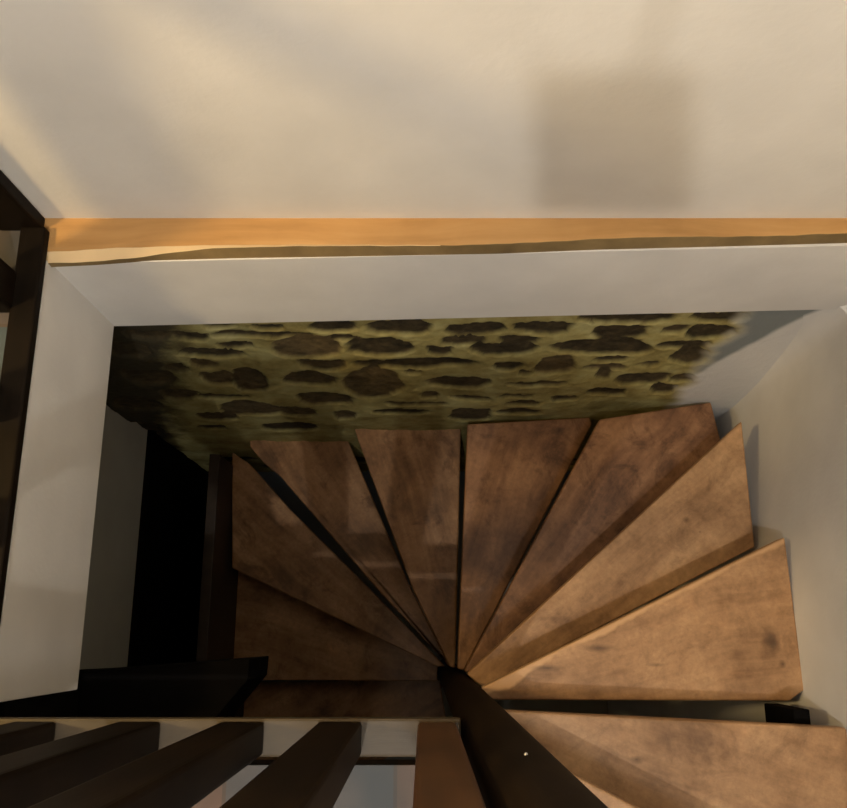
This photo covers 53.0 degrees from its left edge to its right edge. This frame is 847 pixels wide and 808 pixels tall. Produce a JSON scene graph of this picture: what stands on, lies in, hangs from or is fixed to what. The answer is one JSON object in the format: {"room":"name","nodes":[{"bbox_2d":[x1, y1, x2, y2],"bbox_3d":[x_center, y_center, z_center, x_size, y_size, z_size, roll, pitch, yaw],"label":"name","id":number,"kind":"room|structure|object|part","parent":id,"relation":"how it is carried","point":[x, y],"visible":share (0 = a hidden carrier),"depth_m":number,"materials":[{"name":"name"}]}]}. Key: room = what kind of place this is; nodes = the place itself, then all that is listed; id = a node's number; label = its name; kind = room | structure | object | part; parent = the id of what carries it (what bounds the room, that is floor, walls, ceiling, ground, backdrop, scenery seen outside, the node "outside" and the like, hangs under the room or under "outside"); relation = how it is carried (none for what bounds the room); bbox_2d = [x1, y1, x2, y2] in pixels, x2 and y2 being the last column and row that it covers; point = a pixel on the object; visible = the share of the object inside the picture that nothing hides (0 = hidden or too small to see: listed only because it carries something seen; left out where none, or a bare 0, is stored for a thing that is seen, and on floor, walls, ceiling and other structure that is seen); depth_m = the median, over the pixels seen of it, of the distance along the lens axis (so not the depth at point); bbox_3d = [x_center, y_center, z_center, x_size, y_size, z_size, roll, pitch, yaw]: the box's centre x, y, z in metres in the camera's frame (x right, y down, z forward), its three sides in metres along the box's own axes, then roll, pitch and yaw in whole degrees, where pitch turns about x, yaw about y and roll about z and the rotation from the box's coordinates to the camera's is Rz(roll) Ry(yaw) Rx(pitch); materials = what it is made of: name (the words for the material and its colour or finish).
{"room":"stairwell","nodes":[
{"label":"stairwell","id":0,"kind":"room"},
{"bbox_2d":[0,260,113,701],"bbox_3d":[-0.733,0.149,1.600,0.110,0.343,0.759,0,75,0],"label":"wall","id":1,"kind":"structure","parent":0,"point":[42,623],"depth_m":1.57,"materials":[{"name":"white paint"}]},
{"bbox_2d":[0,690,78,716],"bbox_3d":[-0.741,0.654,1.501,0.119,0.310,0.263,0,75,0],"label":"trim","id":2,"kind":"structure","parent":1,"relation":"attached to","point":[62,704],"depth_m":1.53,"materials":[{"name":"brown wood"}]},
{"bbox_2d":[0,717,460,756],"bbox_3d":[-0.320,0.516,1.319,0.756,0.024,0.056,0,75,0],"label":"trim","id":3,"kind":"structure","parent":1,"relation":"attached to","point":[380,736],"depth_m":1.31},
{"bbox_2d":[0,722,485,807],"bbox_3d":[-0.319,0.390,0.851,0.762,0.946,0.060,0,75,0],"label":"landing railing","id":4,"kind":"object","parent":3,"relation":"on","point":[118,764],"visible":1,"depth_m":0.93,"materials":[{"name":"brown wood"}]},
{"bbox_2d":[79,405,147,669],"bbox_3d":[-1.010,0.769,2.177,0.120,1.095,1.950,0,75,0],"label":"wall","id":5,"kind":"structure","parent":0,"point":[110,590],"depth_m":2.60,"materials":[{"name":"grey paint"}]},
{"bbox_2d":[127,430,208,666],"bbox_3d":[-1.000,1.081,3.334,0.140,1.300,1.950,0,75,0],"label":"wall","id":6,"kind":"structure","parent":5,"relation":"attached to","point":[168,572],"depth_m":3.09,"materials":[{"name":"black wood"}]},
{"bbox_2d":[77,656,268,716],"bbox_3d":[-0.651,0.700,1.789,0.597,0.220,0.321,0,75,0],"label":"wooden beam","id":7,"kind":"structure","parent":5,"relation":"attached to","point":[209,688],"depth_m":1.71,"materials":[{"name":"brown wood"}]},
{"bbox_2d":[0,230,415,807],"bbox_3d":[-0.875,1.470,1.085,3.449,0.060,3.727,0,75,0],"label":"floor","id":8,"kind":"structure","parent":0,"point":[371,783],"depth_m":1.29,"materials":[{"name":"tile"}]},
{"bbox_2d":[0,170,48,622],"bbox_3d":[-0.721,-0.062,0.975,0.095,0.950,0.827,0,75,0],"label":"railing","id":9,"kind":"object","parent":8,"relation":"on","point":[21,288],"visible":1,"depth_m":1.45,"materials":[{"name":"brown wood"}]},
{"bbox_3d":[-0.725,-0.444,1.093,0.081,0.920,0.027,0,75,0],"label":"wall post","id":10,"kind":"part","parent":9,"relation":"part of","materials":[{"name":"brown wood"}]},
{"bbox_2d":[0,0,846,217],"bbox_3d":[-0.750,-0.721,0.407,3.700,2.510,0.150,0,75,0],"label":"wall","id":11,"kind":"structure","parent":0,"point":[109,108],"depth_m":1.21,"materials":[{"name":"white paint"}]},
{"bbox_2d":[257,470,607,759],"bbox_3d":[-0.021,1.249,4.013,2.099,0.100,2.020,0,75,0],"label":"floor","id":12,"kind":"structure","parent":0,"point":[273,480],"depth_m":4.09,"materials":[{"name":"grey paint"}]},
{"bbox_2d":[196,403,846,807],"bbox_3d":[0.042,0.724,2.223,1.645,3.630,1.737,0,75,0],"label":"staircase","id":13,"kind":"structure","parent":12,"relation":"on","point":[653,502],"depth_m":2.40,"materials":[{"name":"brown wood"}]},
{"bbox_3d":[0.107,0.763,2.213,0.097,3.630,0.097,0,75,0],"label":"newel post","id":14,"kind":"part","parent":13,"relation":"part of","materials":[{"name":"brown wood"}]},
{"bbox_2d":[55,243,846,325],"bbox_3d":[0.140,-0.273,1.723,1.880,0.325,0.130,0,75,0],"label":"wall","id":15,"kind":"structure","parent":0,"point":[798,276],"depth_m":1.69,"materials":[{"name":"white paint"}]},
{"bbox_2d":[44,218,846,266],"bbox_3d":[0.162,-0.307,1.550,1.705,0.033,0.113,0,75,0],"label":"wooden ledge","id":16,"kind":"object","parent":15,"relation":"on","point":[72,241],"visible":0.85,"depth_m":1.54,"materials":[{"name":"brown wood"}]},
{"bbox_2d":[106,310,804,471],"bbox_3d":[0.015,-0.041,2.756,1.930,1.900,0.206,0,75,0],"label":"stone wall","id":17,"kind":"structure","parent":0,"point":[204,389],"depth_m":2.31,"materials":[{"name":"stone"}]},
{"bbox_2d":[603,305,846,731],"bbox_3d":[0.884,1.869,2.474,0.289,2.550,3.880,0,75,0],"label":"wall","id":18,"kind":"structure","parent":0,"point":[793,420],"depth_m":1.96,"materials":[{"name":"white paint"}]}
]}

